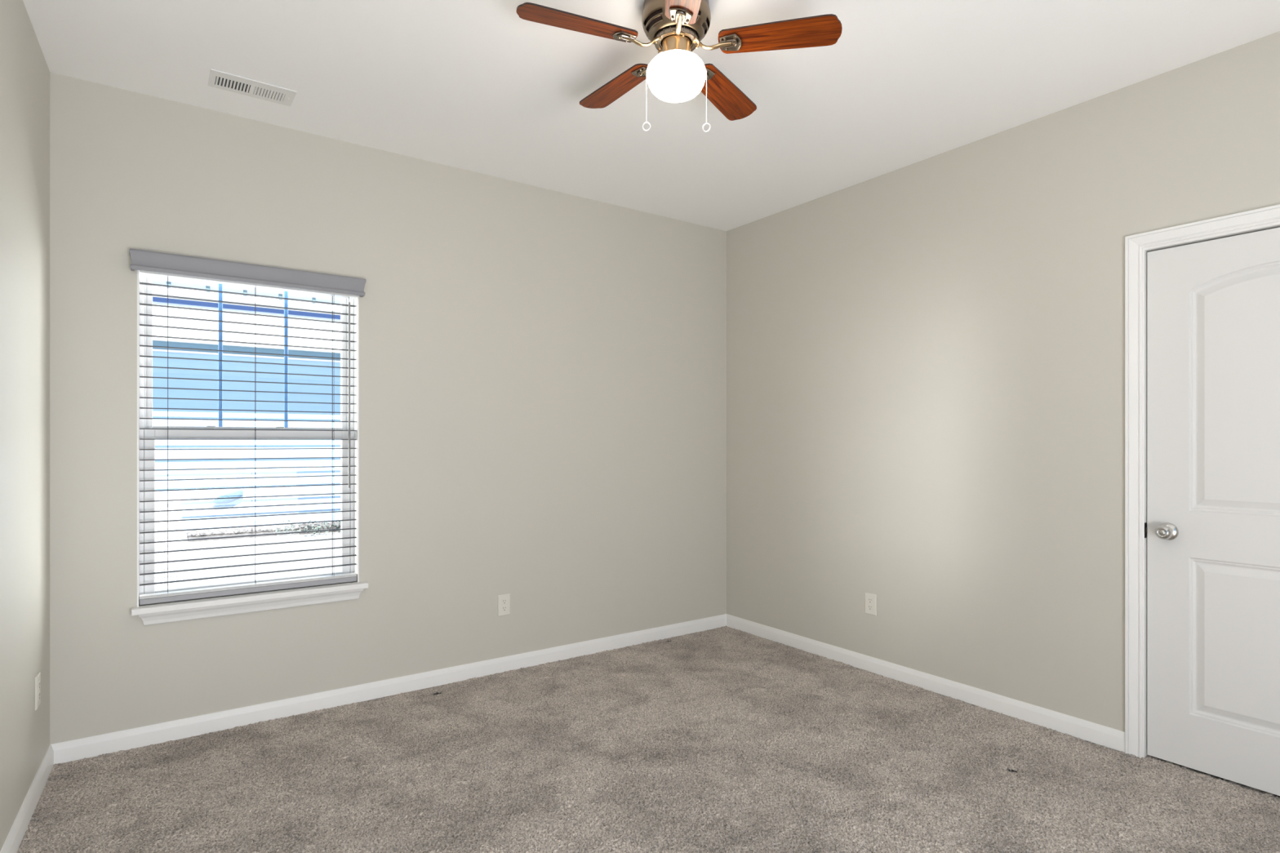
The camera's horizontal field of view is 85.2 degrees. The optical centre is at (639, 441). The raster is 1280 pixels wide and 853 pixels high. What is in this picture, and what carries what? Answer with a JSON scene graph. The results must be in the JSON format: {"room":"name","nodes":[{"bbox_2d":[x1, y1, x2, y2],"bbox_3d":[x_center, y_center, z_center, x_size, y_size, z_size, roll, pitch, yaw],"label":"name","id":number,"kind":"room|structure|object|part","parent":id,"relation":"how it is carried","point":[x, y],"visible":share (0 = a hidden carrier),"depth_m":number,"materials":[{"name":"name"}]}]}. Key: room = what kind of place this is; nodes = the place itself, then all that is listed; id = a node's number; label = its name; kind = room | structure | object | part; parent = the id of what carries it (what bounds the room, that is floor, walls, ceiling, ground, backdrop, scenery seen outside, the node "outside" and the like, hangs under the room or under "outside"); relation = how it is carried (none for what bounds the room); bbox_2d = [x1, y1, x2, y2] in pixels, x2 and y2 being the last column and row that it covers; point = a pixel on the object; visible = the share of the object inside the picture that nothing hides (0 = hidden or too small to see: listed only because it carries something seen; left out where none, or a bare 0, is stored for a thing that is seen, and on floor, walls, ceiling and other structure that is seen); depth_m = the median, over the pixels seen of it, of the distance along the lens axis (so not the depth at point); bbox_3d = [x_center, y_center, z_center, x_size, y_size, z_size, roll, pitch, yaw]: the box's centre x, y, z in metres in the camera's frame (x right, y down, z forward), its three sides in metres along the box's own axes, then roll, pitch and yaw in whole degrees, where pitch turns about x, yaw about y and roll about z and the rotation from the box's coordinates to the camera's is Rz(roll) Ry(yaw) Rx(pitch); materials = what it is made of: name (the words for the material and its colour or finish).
{"room":"empty bedroom","nodes":[
{"label":"empty bedroom","id":0,"kind":"room"},
{"bbox_2d":[0,0,49,851],"bbox_3d":[-1.188,-0.092,0.834,0.160,2.740,4.461,0,0,-33],"label":"wall","id":1,"kind":"structure","parent":0,"point":[24,72],"depth_m":2.31,"materials":[{"name":"grey paint"}]},
{"bbox_2d":[0,744,53,852],"bbox_3d":[-1.117,1.238,0.884,0.013,0.081,4.454,0,0,-33],"label":"baseboard","id":2,"kind":"structure","parent":1,"relation":"attached to","point":[13,841],"depth_m":2.34,"materials":[{"name":"white paint"}]},
{"bbox_2d":[35,671,40,710],"bbox_3d":[-2.173,0.900,2.514,0.008,0.116,0.073,0,0,-33],"label":"power outlet","id":3,"kind":"object","parent":1,"relation":"attached to","point":[37,678],"visible":1,"depth_m":2.50,"materials":[{"name":"white plastic"}]},
{"bbox_2d":[49,71,726,744],"bbox_3d":[-0.912,-0.092,3.858,3.918,2.740,0.160,0,0,-35],"label":"wall","id":4,"kind":"structure","parent":0,"point":[543,371],"depth_m":3.60,"materials":[{"name":"grey paint"}]},
{"bbox_2d":[137,270,359,607],"bbox_3d":[-1.789,-0.043,3.234,0.886,1.510,0.158,0,0,-35],"label":"window","id":5,"kind":"structure","parent":4,"relation":"in","point":[143,299],"depth_m":3.19,"materials":[{"name":"white paint"}]},
{"bbox_3d":[-1.819,-0.395,3.275,0.837,0.756,0.032,0,0,-35],"label":"sash","id":6,"kind":"part","parent":5,"relation":"part of","materials":[{"name":"white plastic"}]},
{"bbox_3d":[-1.796,0.312,3.243,0.837,0.740,0.032,0,0,-35],"label":"sash","id":7,"kind":"part","parent":5,"relation":"part of","materials":[{"name":"white plastic"}]},
{"bbox_2d":[128,248,366,604],"bbox_3d":[-1.748,-0.053,3.172,0.933,1.482,0.114,0,0,-35],"label":"window blind","id":8,"kind":"object","parent":5,"relation":"attached to","point":[148,263],"visible":1,"depth_m":3.15,"materials":[{"name":"white plastic"}]},
{"bbox_3d":[-2.034,-0.024,3.000,0.002,1.380,0.031,0,0,-35],"label":"ladder cord","id":9,"kind":"part","parent":8,"relation":"part of","materials":[{"name":"white fabric"}]},
{"bbox_3d":[-1.763,0.676,3.196,0.869,0.023,0.048,0,0,-35],"label":"rail","id":10,"kind":"part","parent":8,"relation":"part of","materials":[{"name":"white plastic"}]},
{"bbox_3d":[-1.764,-0.024,3.193,0.002,1.380,0.031,0,0,-35],"label":"ladder cord","id":11,"kind":"part","parent":8,"relation":"part of","materials":[{"name":"white fabric"}]},
{"bbox_3d":[-1.495,-0.024,3.384,0.010,1.380,0.032,0,0,-35],"label":"ladder cord","id":12,"kind":"part","parent":8,"relation":"part of","materials":[{"name":"white fabric"}]},
{"bbox_2d":[131,581,368,625],"bbox_3d":[-1.745,0.732,3.183,0.938,0.079,0.118,0,0,-35],"label":"window sill","id":13,"kind":"structure","parent":4,"relation":"attached to","point":[206,607],"depth_m":3.12,"materials":[{"name":"white paint"}]},
{"bbox_2d":[51,613,726,764],"bbox_3d":[-0.862,1.238,3.788,3.598,0.081,0.013,0,0,-35],"label":"baseboard","id":14,"kind":"structure","parent":4,"relation":"attached to","point":[77,749],"depth_m":3.38,"materials":[{"name":"white paint"}]},
{"bbox_2d":[497,593,510,616],"bbox_3d":[-0.754,0.908,3.867,0.073,0.116,0.008,0,0,-35],"label":"power outlet","id":15,"kind":"object","parent":4,"relation":"attached to","point":[504,601],"visible":1,"depth_m":3.86,"materials":[{"name":"white plastic"}]},
{"bbox_2d":[501,605,506,611],"bbox_3d":[-0.753,0.928,3.864,0.034,0.027,0.002,0,0,-35],"label":"receptacle","id":16,"kind":"object","parent":15,"relation":"attached to","point":[504,608],"depth_m":3.86,"materials":[{"name":"grey plastic"}]},
{"bbox_2d":[501,599,506,604],"bbox_3d":[-0.753,0.889,3.864,0.034,0.027,0.002,0,0,-35],"label":"receptacle","id":17,"kind":"object","parent":15,"relation":"attached to","point":[503,601],"depth_m":3.86,"materials":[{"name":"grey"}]},
{"bbox_2d":[17,626,1279,852],"bbox_3d":[0.328,1.374,1.911,4.073,0.208,4.770,0,0,-35],"label":"floor","id":18,"kind":"structure","parent":0,"point":[722,740],"depth_m":2.64,"materials":[{"name":"beige carpet"}]},
{"bbox_2d":[22,0,1279,231],"bbox_3d":[0.344,-1.537,1.923,4.113,0.150,4.770,0,0,-35],"label":"ceiling","id":19,"kind":"structure","parent":0,"point":[477,86],"depth_m":2.75,"materials":[{"name":"white paint"}]},
{"bbox_2d":[208,68,296,106],"bbox_3d":[-1.600,-1.458,2.877,0.305,0.006,0.152,0,0,-35],"label":"ceiling vent","id":20,"kind":"object","parent":19,"relation":"in","point":[218,79],"visible":1,"depth_m":2.87,"materials":[{"name":"white metal"}]},
{"bbox_2d":[516,0,842,132],"bbox_3d":[0.094,-1.248,2.353,1.019,0.427,0.988,0,0,-35],"label":"ceiling fan","id":21,"kind":"object","parent":19,"relation":"hanging from","point":[676,28],"visible":1,"depth_m":2.26,"materials":[{"name":"brown wood"}]},
{"bbox_3d":[-0.197,-1.328,2.211,0.389,0.006,0.122,2,11,-20],"label":"blade","id":22,"kind":"part","parent":21,"relation":"part of","materials":[{"name":"brown wood"}]},
{"bbox_3d":[-0.085,-1.318,2.592,0.122,0.006,0.389,-11,7,-37],"label":"blade","id":23,"kind":"part","parent":21,"relation":"part of","materials":[{"name":"brown wood"}]},
{"bbox_3d":[0.007,-1.320,2.284,0.129,0.044,0.042,2,11,-20],"label":"blade arm","id":24,"kind":"part","parent":21,"relation":"part of","materials":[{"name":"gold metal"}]},
{"bbox_3d":[0.048,-1.180,2.316,0.056,0.241,0.003,0,0,-7],"label":"pull chain","id":25,"kind":"part","parent":21,"relation":"part of","materials":[{"name":"white metal"}]},
{"bbox_3d":[0.121,-1.216,2.325,0.197,0.125,0.197,0,0,-35],"label":"light globe","id":26,"kind":"part","parent":21,"relation":"part of","materials":[{"name":"white glass"}]},
{"bbox_3d":[0.124,-1.316,2.203,0.042,0.044,0.129,14,0,-2],"label":"blade arm","id":27,"kind":"part","parent":21,"relation":"part of","materials":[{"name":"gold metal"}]},
{"bbox_3d":[0.131,-1.317,1.987,0.122,0.006,0.389,14,0,-2],"label":"blade","id":28,"kind":"part","parent":21,"relation":"part of","materials":[{"name":"brown wood"}]},
{"bbox_3d":[0.195,-1.180,2.321,0.056,0.241,0.003,0,0,3],"label":"pull chain","id":29,"kind":"part","parent":21,"relation":"part of","materials":[{"name":"white metal"}]},
{"bbox_3d":[0.237,-1.310,2.290,0.129,0.044,0.042,3,-12,16],"label":"blade arm","id":30,"kind":"part","parent":21,"relation":"part of","materials":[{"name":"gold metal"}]},
{"bbox_3d":[0.311,-1.301,2.604,0.122,0.006,0.389,-11,-9,33],"label":"blade","id":31,"kind":"part","parent":21,"relation":"part of","materials":[{"name":"brown wood"}]},
{"bbox_3d":[0.445,-1.300,2.229,0.389,0.006,0.122,3,-12,16],"label":"blade","id":32,"kind":"part","parent":21,"relation":"part of","materials":[{"name":"brown wood"}]},
{"bbox_2d":[726,31,1279,732],"bbox_3d":[1.939,-0.087,3.057,0.120,2.750,4.450,0,0,-35],"label":"wall","id":33,"kind":"structure","parent":0,"point":[926,357],"depth_m":3.40,"materials":[{"name":"grey paint"}]},
{"bbox_2d":[865,592,876,615],"bbox_3d":[1.282,0.903,3.870,0.008,0.116,0.073,0,0,-35],"label":"power outlet","id":34,"kind":"object","parent":33,"relation":"attached to","point":[870,598],"visible":1,"depth_m":3.87,"materials":[{"name":"white plastic"}]},
{"bbox_2d":[867,604,872,610],"bbox_3d":[1.279,0.923,3.868,0.002,0.027,0.034,0,0,-35],"label":"receptacle","id":35,"kind":"object","parent":34,"relation":"attached to","point":[869,606],"depth_m":3.87,"materials":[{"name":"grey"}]},
{"bbox_2d":[867,597,872,603],"bbox_3d":[1.279,0.884,3.868,0.002,0.027,0.034,0,0,-35],"label":"receptacle","id":36,"kind":"object","parent":34,"relation":"attached to","point":[869,599],"depth_m":3.87,"materials":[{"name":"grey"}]},
{"bbox_2d":[726,613,1124,752],"bbox_3d":[1.296,1.238,3.846,0.013,0.081,2.418,0,0,-35],"label":"baseboard","id":37,"kind":"structure","parent":33,"relation":"attached to","point":[1113,739],"depth_m":3.48,"materials":[{"name":"white paint"}]},
{"bbox_2d":[1124,204,1279,758],"bbox_3d":[2.270,0.221,2.471,0.018,2.123,0.950,0,0,-35],"label":"door frame","id":38,"kind":"structure","parent":33,"relation":"attached to","point":[1135,244],"depth_m":2.83,"materials":[{"name":"white paint"}]},
{"bbox_2d":[1142,221,1279,795],"bbox_3d":[2.303,0.244,2.495,0.172,2.074,0.864,0,0,-35],"label":"door","id":39,"kind":"structure","parent":33,"relation":"in","point":[1211,303],"depth_m":2.65,"materials":[{"name":"white paint"}]},
{"bbox_3d":[2.050,0.359,2.818,0.027,0.062,0.006,0,0,-35],"label":"strike plate","id":40,"kind":"part","parent":39,"relation":"part of","materials":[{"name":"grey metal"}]},
{"bbox_3d":[2.058,0.356,2.733,0.048,0.057,0.057,0,0,-35],"label":"knob","id":41,"kind":"part","parent":39,"relation":"part of","materials":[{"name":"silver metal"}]},
{"label":"outside","id":42,"kind":"structure","parent":0,"visible":0},
{"bbox_2d":[181,532,340,586],"bbox_3d":[-4.766,1.328,8.934,24.000,0.200,11.100,0,0,-35],"label":"ground","id":43,"kind":"structure","parent":42,"point":[193,554],"depth_m":7.30,"materials":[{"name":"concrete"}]},
{"bbox_2d":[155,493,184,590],"bbox_3d":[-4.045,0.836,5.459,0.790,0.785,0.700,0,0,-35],"label":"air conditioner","id":44,"kind":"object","parent":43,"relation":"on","point":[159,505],"visible":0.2,"depth_m":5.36,"materials":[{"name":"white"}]},
{"bbox_2d":[152,275,340,538],"bbox_3d":[-5.272,-1.247,11.371,16.000,4.950,4.540,0,0,-35],"label":"neighbor house","id":45,"kind":"structure","parent":43,"relation":"on","point":[157,321],"depth_m":9.17,"materials":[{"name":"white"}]},
{"bbox_2d":[213,489,243,503],"bbox_3d":[-5.386,0.719,9.113,0.347,0.168,0.040,0,0,-35],"label":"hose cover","id":46,"kind":"object","parent":45,"relation":"attached to","point":[237,493],"visible":0.94,"depth_m":9.10,"materials":[{"name":"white plastic"}]},
{"bbox_2d":[186,521,340,542],"bbox_3d":[-4.121,1.169,9.687,3.676,0.120,0.420,0,0,-35],"label":"mulch bed","id":47,"kind":"object","parent":43,"relation":"on","point":[213,533],"visible":0.3,"depth_m":8.90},
{"bbox_2d":[273,520,300,535],"bbox_3d":[-4.504,1.105,8.904,0.333,0.200,0.363,0,0,-35],"label":"shrub","id":48,"kind":"object","parent":43,"relation":"on","point":[286,529],"visible":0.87,"depth_m":8.89,"materials":[{"name":"green plant"}]},
{"bbox_2d":[303,519,331,534],"bbox_3d":[-4.222,1.113,9.112,0.338,0.187,0.346,0,0,-35],"label":"shrub","id":49,"kind":"object","parent":43,"relation":"on","point":[317,528],"visible":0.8,"depth_m":9.12,"materials":[{"name":"green plant"}]},
{"bbox_2d":[333,519,340,532],"bbox_3d":[-3.942,1.112,9.314,0.356,0.179,0.353,0,0,-35],"label":"shrub","id":50,"kind":"object","parent":43,"relation":"on","point":[334,525],"visible":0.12,"depth_m":9.26,"materials":[{"name":"green plant"}]}
]}

